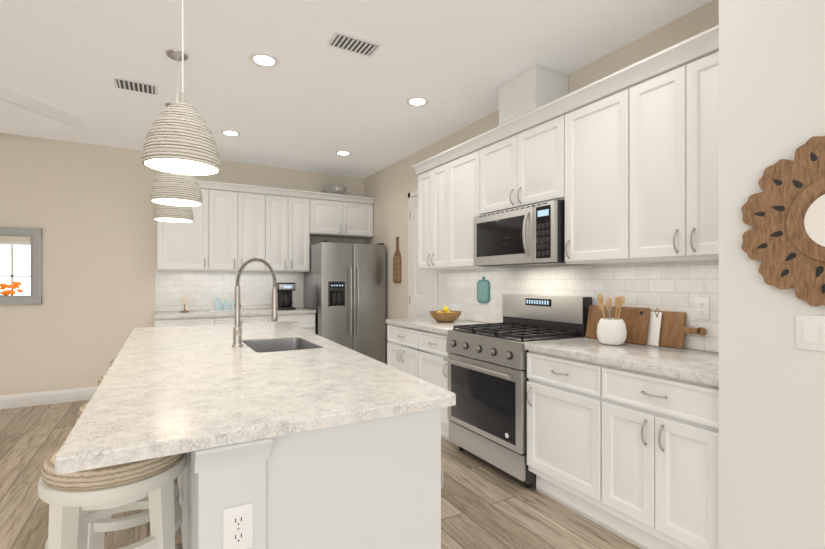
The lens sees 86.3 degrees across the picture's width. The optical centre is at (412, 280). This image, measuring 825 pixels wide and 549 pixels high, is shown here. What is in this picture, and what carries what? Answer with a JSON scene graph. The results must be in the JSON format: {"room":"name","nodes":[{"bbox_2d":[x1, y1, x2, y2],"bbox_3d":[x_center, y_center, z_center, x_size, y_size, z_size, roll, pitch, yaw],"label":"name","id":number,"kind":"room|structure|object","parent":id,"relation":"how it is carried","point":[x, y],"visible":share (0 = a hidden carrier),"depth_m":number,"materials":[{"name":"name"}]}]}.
{"room":"kitchen","nodes":[
{"label":"kitchen","id":0,"kind":"room"},
{"bbox_2d":[0,133,363,395],"bbox_3d":[-3.724,-0.100,4.728,7.100,2.780,0.100,0,0,-30],"label":"wall","id":1,"kind":"structure","parent":0,"point":[88,209],"depth_m":4.76,"materials":[{"name":"beige paint"}]},
{"bbox_2d":[0,227,41,304],"bbox_3d":[-4.194,-0.152,4.381,0.780,0.785,0.036,0,0,-30],"label":"framed piece","id":2,"kind":"object","parent":1,"relation":"attached to","point":[20,266],"visible":0.9,"depth_m":4.49,"materials":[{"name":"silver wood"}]},
{"bbox_2d":[0,386,97,408],"bbox_3d":[-4.887,1.222,4.002,4.360,0.135,0.016,0,0,-30],"label":"baseboard","id":3,"kind":"structure","parent":1,"relation":"attached to","point":[41,398],"depth_m":4.60,"materials":[{"name":"white wood"}]},
{"bbox_2d":[155,269,302,311],"bbox_3d":[-2.227,0.106,5.516,1.720,0.493,0.007,0,0,-30],"label":"tile backsplash","id":4,"kind":"structure","parent":1,"relation":"attached to","point":[202,289],"depth_m":5.40,"materials":[{"name":"white tile"}]},
{"bbox_2d":[157,180,374,271],"bbox_3d":[-1.734,-0.630,5.572,2.594,1.020,0.390,0,0,-30],"label":"upper cabinet","id":5,"kind":"object","parent":1,"relation":"attached to","point":[232,227],"visible":0.96,"depth_m":5.33,"materials":[{"name":"white wood"}]},
{"bbox_2d":[323,184,346,194],"bbox_3d":[-1.049,-1.212,5.992,0.324,0.140,0.324,0,0,-30],"label":"metal bowl","id":6,"kind":"object","parent":5,"relation":"on","point":[335,189],"visible":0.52,"depth_m":5.88,"materials":[{"name":"silver metal"}]},
{"bbox_2d":[0,400,640,548],"bbox_3d":[-1.214,1.340,0.404,7.400,0.100,10.100,0,0,-30],"label":"floor","id":7,"kind":"structure","parent":0,"point":[485,504],"depth_m":2.52,"materials":[{"name":"brown wood"}]},
{"bbox_2d":[96,375,111,518],"bbox_3d":[-1.536,0.902,2.463,0.384,0.776,0.384,0,0,-30],"label":"counter stool","id":8,"kind":"object","parent":7,"relation":"on","point":[100,379],"visible":0.06,"depth_m":2.33,"materials":[{"name":"white paint"}]},
{"bbox_2d":[38,449,186,548],"bbox_3d":[-0.919,0.902,1.376,0.384,0.776,0.384,0,0,-30],"label":"counter stool","id":9,"kind":"object","parent":7,"relation":"on","point":[78,502],"visible":0.73,"depth_m":1.25,"materials":[{"name":"white paint"}]},
{"bbox_2d":[76,401,179,548],"bbox_3d":[-1.230,0.902,1.924,0.384,0.776,0.384,0,0,-30],"label":"counter stool","id":10,"kind":"object","parent":7,"relation":"on","point":[98,529],"visible":0.06,"depth_m":1.76,"materials":[{"name":"white paint"}]},
{"bbox_2d":[154,319,217,326],"bbox_3d":[-2.574,0.843,4.962,0.571,0.896,0.620,0,0,-30],"label":"base cabinet","id":11,"kind":"object","parent":7,"relation":"on","point":[157,322],"depth_m":4.69,"materials":[{"name":"white wood"}]},
{"bbox_2d":[154,307,315,318],"bbox_3d":[-2.078,0.374,5.235,1.712,0.040,0.633,0,0,-30],"label":"countertop","id":12,"kind":"structure","parent":11,"relation":"on","point":[299,310],"depth_m":4.96,"materials":[{"name":"beige stone"}]},
{"bbox_2d":[177,293,191,311],"bbox_3d":[-2.587,0.244,4.994,0.162,0.220,0.090,0,0,-30],"label":"starfish","id":13,"kind":"object","parent":12,"relation":"on","point":[184,299],"visible":1,"depth_m":4.99,"materials":[{"name":"brown wood"}]},
{"bbox_2d":[209,297,241,311],"bbox_3d":[-2.193,0.273,5.171,0.340,0.162,0.180,0,0,-30],"label":"jars","id":14,"kind":"object","parent":12,"relation":"on","point":[217,304],"visible":0.85,"depth_m":5.12,"materials":[{"name":"blue glass"}]},
{"bbox_2d":[276,283,295,309],"bbox_3d":[-1.579,0.187,5.478,0.204,0.335,0.272,0,0,-30],"label":"coffee maker","id":15,"kind":"object","parent":12,"relation":"on","point":[284,296],"visible":0.9,"depth_m":5.41,"materials":[{"name":"black plastic"}]},
{"bbox_2d":[218,315,269,323],"bbox_3d":[-2.078,0.843,5.243,0.569,0.896,0.620,0,0,-30],"label":"base cabinet","id":16,"kind":"object","parent":7,"relation":"on","point":[226,319],"depth_m":5.00,"materials":[{"name":"white wood"}]},
{"bbox_2d":[270,315,314,333],"bbox_3d":[-1.585,0.843,5.522,0.565,0.896,0.620,0,0,-30],"label":"base cabinet","id":17,"kind":"object","parent":7,"relation":"on","point":[302,317],"depth_m":5.32,"materials":[{"name":"white wood"}]},
{"bbox_2d":[177,401,455,548],"bbox_3d":[-0.839,0.851,2.547,0.917,0.879,2.940,0,0,-30],"label":"kitchen island","id":18,"kind":"object","parent":7,"relation":"on","point":[285,435],"depth_m":1.27,"materials":[{"name":"white wood"}]},
{"bbox_2d":[55,321,455,473],"bbox_3d":[-0.973,0.393,2.523,1.199,0.034,2.991,0,0,-30],"label":"island countertop","id":19,"kind":"structure","parent":18,"relation":"on","point":[169,390],"depth_m":1.48,"materials":[{"name":"beige stone"}]},
{"bbox_2d":[232,257,277,346],"bbox_3d":[-0.910,0.118,2.562,0.259,0.515,0.105,0,0,-30],"label":"faucet","id":20,"kind":"object","parent":19,"relation":"on","point":[237,333],"visible":1,"depth_m":2.54,"materials":[{"name":"silver metal"}]},
{"bbox_2d":[251,337,318,352],"bbox_3d":[-0.792,0.494,2.649,0.381,0.216,0.593,0,0,-30],"label":"sink","id":21,"kind":"object","parent":19,"relation":"in","point":[276,342],"depth_m":2.92,"materials":[{"name":"silver metal"}]},
{"bbox_2d":[304,241,385,363],"bbox_3d":[-0.886,0.402,5.760,0.855,1.774,0.826,0,0,-30],"label":"refrigerator","id":22,"kind":"object","parent":7,"relation":"on","point":[345,291],"visible":0.75,"depth_m":5.46,"materials":[{"name":"silver metal"}]},
{"bbox_2d":[386,317,485,445],"bbox_3d":[0.271,0.833,4.008,0.652,0.914,1.094,0,0,-30],"label":"base cabinet","id":23,"kind":"object","parent":7,"relation":"on","point":[416,347],"visible":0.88,"depth_m":3.80,"materials":[{"name":"white wood"}]},
{"bbox_2d":[429,306,461,322],"bbox_3d":[0.302,0.303,4.034,0.300,0.145,0.300,0,0,-30],"label":"fruit bowl","id":24,"kind":"object","parent":23,"relation":"on","point":[445,315],"visible":1,"depth_m":3.94,"materials":[{"name":"brown wood"}]},
{"bbox_2d":[443,294,591,487],"bbox_3d":[0.713,0.697,3.158,0.708,1.184,0.806,0,0,-30],"label":"range","id":25,"kind":"object","parent":7,"relation":"on","point":[487,383],"visible":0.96,"depth_m":2.98,"materials":[{"name":"silver metal"}]},
{"bbox_2d":[524,337,718,548],"bbox_3d":[1.211,0.833,2.350,0.652,0.914,1.083,0,0,-30],"label":"base cabinet","id":26,"kind":"object","parent":7,"relation":"on","point":[623,440],"visible":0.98,"depth_m":2.12,"materials":[{"name":"white wood"}]},
{"bbox_2d":[597,294,626,344],"bbox_3d":[1.175,0.226,2.617,0.172,0.299,0.188,0,0,-30],"label":"utensil crock","id":27,"kind":"object","parent":26,"relation":"on","point":[611,331],"visible":1,"depth_m":2.56,"materials":[{"name":"white ceramic"}]},
{"bbox_2d":[585,305,650,344],"bbox_3d":[1.272,0.266,2.749,0.052,0.216,0.422,0,0,-30],"label":"cutting board","id":28,"kind":"object","parent":26,"relation":"on","point":[636,320],"visible":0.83,"depth_m":2.66,"materials":[{"name":"brown wood"}]},
{"bbox_2d":[647,308,661,345],"bbox_3d":[1.368,0.265,2.625,0.042,0.220,0.223,0,0,-30],"label":"marble cutting board","id":29,"kind":"object","parent":26,"relation":"on","point":[654,328],"visible":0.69,"depth_m":2.55,"materials":[{"name":"white stone"}]},
{"bbox_2d":[651,310,706,348],"bbox_3d":[1.465,0.274,2.499,0.046,0.201,0.378,0,0,-30],"label":"paddle cutting board","id":30,"kind":"object","parent":26,"relation":"on","point":[673,329],"visible":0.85,"depth_m":2.47,"materials":[{"name":"brown wood"}]},
{"bbox_2d":[0,0,712,177],"bbox_3d":[-1.214,-1.540,0.404,7.400,0.100,10.100,0,0,-30],"label":"ceiling","id":31,"kind":"structure","parent":0,"point":[312,101],"depth_m":3.00,"materials":[{"name":"white paint"}]},
{"bbox_2d":[0,87,81,132],"bbox_3d":[-4.110,-1.444,2.608,1.615,0.088,3.200,0,0,10],"label":"ceiling fan","id":32,"kind":"object","parent":31,"relation":"attached to","point":[18,112],"depth_m":3.81,"materials":[{"name":"white"}]},
{"bbox_2d":[113,76,157,94],"bbox_3d":[-2.102,-1.480,3.349,0.280,0.017,0.200,0,0,-30],"label":"ceiling vent","id":33,"kind":"object","parent":31,"relation":"in","point":[134,85],"visible":1,"depth_m":3.32,"materials":[{"name":"white metal"}]},
{"bbox_2d":[153,103,193,222],"bbox_3d":[-2.028,-1.002,3.741,0.306,0.974,0.306,0,0,-30],"label":"pendant light","id":34,"kind":"object","parent":31,"relation":"hanging from","point":[168,213],"visible":0.46,"depth_m":3.64,"materials":[{"name":"wicker"}]},
{"bbox_2d":[150,50,202,206],"bbox_3d":[-1.550,-1.002,2.897,0.306,0.974,0.306,0,0,-30],"label":"pendant light","id":35,"kind":"object","parent":31,"relation":"hanging from","point":[169,189],"visible":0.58,"depth_m":2.81,"materials":[{"name":"wicker"}]},
{"bbox_2d":[142,0,220,175],"bbox_3d":[-1.005,-0.993,1.925,0.306,0.993,0.306,0,0,-30],"label":"pendant light","id":36,"kind":"object","parent":31,"relation":"hanging from","point":[179,139],"visible":1,"depth_m":1.84,"materials":[{"name":"wicker"}]},
{"bbox_2d":[220,130,240,136],"bbox_3d":[-1.827,-1.486,4.424,0.197,0.008,0.197,0,0,15],"label":"recessed light","id":37,"kind":"object","parent":31,"relation":"in","point":[234,133],"depth_m":4.42,"materials":[{"name":"white"}]},
{"bbox_2d":[249,52,278,66],"bbox_3d":[-0.998,-1.486,2.963,0.197,0.008,0.197,0,0,15],"label":"recessed light","id":38,"kind":"object","parent":31,"relation":"in","point":[262,59],"depth_m":2.95,"materials":[{"name":"white"}]},
{"bbox_2d":[335,150,351,155],"bbox_3d":[-0.806,-1.486,5.118,0.197,0.008,0.197,0,0,15],"label":"recessed light","id":39,"kind":"object","parent":31,"relation":"in","point":[343,153],"depth_m":5.12,"materials":[{"name":"white"}]},
{"bbox_2d":[327,30,381,56],"bbox_3d":[-0.365,-1.480,2.759,0.300,0.017,0.170,0,0,-30],"label":"ceiling vent","id":40,"kind":"object","parent":31,"relation":"in","point":[352,43],"visible":1,"depth_m":2.74,"materials":[{"name":"white metal"}]},
{"bbox_2d":[406,96,428,105],"bbox_3d":[0.041,-1.486,3.644,0.197,0.008,0.197,0,0,15],"label":"recessed light","id":41,"kind":"object","parent":31,"relation":"in","point":[415,100],"depth_m":3.63,"materials":[{"name":"white"}]},
{"bbox_2d":[498,63,568,125],"bbox_3d":[0.886,-1.315,3.255,0.328,0.346,0.390,0,0,-30],"label":"box","id":42,"kind":"object","parent":31,"relation":"attached to","point":[530,88],"visible":0.52,"depth_m":3.11,"materials":[{"name":"white"}]},
{"bbox_2d":[364,0,718,363],"bbox_3d":[0.579,-0.100,4.237,0.100,2.780,5.000,0,0,-30],"label":"wall","id":43,"kind":"structure","parent":0,"point":[390,188],"depth_m":5.06,"materials":[{"name":"beige paint"}]},
{"bbox_2d":[392,237,400,282],"bbox_3d":[-0.198,-0.261,5.463,0.034,0.572,0.184,0,0,-30],"label":"cutting board","id":44,"kind":"object","parent":43,"relation":"attached to","point":[396,269],"visible":1,"depth_m":5.44,"materials":[{"name":"brown wood"}]},
{"bbox_2d":[409,196,433,317],"bbox_3d":[0.101,0.151,4.949,0.025,2.257,0.514,0,0,-30],"label":"pantry door","id":45,"kind":"structure","parent":43,"relation":"in","point":[421,299],"depth_m":5.03,"materials":[{"name":"white wood"}]},
{"bbox_2d":[408,190,437,317],"bbox_3d":[0.107,0.124,4.944,0.018,2.332,0.629,0,0,-30],"label":"door frame","id":46,"kind":"structure","parent":43,"relation":"attached to","point":[412,194],"depth_m":5.18,"materials":[{"name":"white wood"}]},
{"bbox_2d":[412,25,718,269],"bbox_3d":[0.876,-0.625,3.208,0.390,1.030,2.907,0,0,-30],"label":"upper cabinet","id":47,"kind":"object","parent":43,"relation":"attached to","point":[623,164],"visible":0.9,"depth_m":2.50,"materials":[{"name":"white wood"}]},
{"bbox_2d":[474,200,570,266],"bbox_3d":[0.837,-0.316,3.220,0.446,0.400,0.833,0,0,-30],"label":"microwave","id":48,"kind":"object","parent":47,"relation":"attached to","point":[531,235],"visible":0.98,"depth_m":3.03,"materials":[{"name":"silver metal"}]},
{"bbox_2d":[438,260,718,351],"bbox_3d":[1.018,0.122,3.353,0.007,0.504,3.020,0,0,-30],"label":"tile backsplash","id":49,"kind":"structure","parent":43,"relation":"attached to","point":[680,286],"depth_m":2.89,"materials":[{"name":"white tile"}]},
{"bbox_2d":[477,277,489,302],"bbox_3d":[0.642,0.080,3.991,0.015,0.240,0.170,0,0,-30],"label":"cutting board","id":50,"kind":"object","parent":49,"relation":"attached to","point":[483,290],"visible":0.98,"depth_m":3.98,"materials":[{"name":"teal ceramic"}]},
{"bbox_2d":[695,298,708,319],"bbox_3d":[1.563,0.150,2.375,0.008,0.116,0.072,0,0,-30],"label":"outlet","id":51,"kind":"object","parent":49,"relation":"attached to","point":[702,308],"visible":1,"depth_m":2.37,"materials":[{"name":"white plastic"}]},
{"bbox_2d":[719,0,824,548],"bbox_3d":[2.731,-0.100,-0.233,0.765,2.780,4.900,0,0,-30],"label":"wall","id":52,"kind":"structure","parent":0,"point":[771,376],"depth_m":1.58,"materials":[{"name":"white paint"}]},
{"bbox_2d":[741,136,824,306],"bbox_3d":[1.352,-0.195,1.382,0.038,0.557,0.557,0,0,-30],"label":"wall mirror","id":53,"kind":"object","parent":52,"relation":"attached to","point":[784,212],"visible":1,"depth_m":1.49,"materials":[{"name":"brown wood"}]},
{"bbox_2d":[796,315,824,351],"bbox_3d":[1.332,0.172,1.445,0.011,0.116,0.118,0,0,-30],"label":"switch plate","id":54,"kind":"object","parent":52,"relation":"attached to","point":[810,332],"visible":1,"depth_m":1.46,"materials":[{"name":"white plastic"}]}
]}

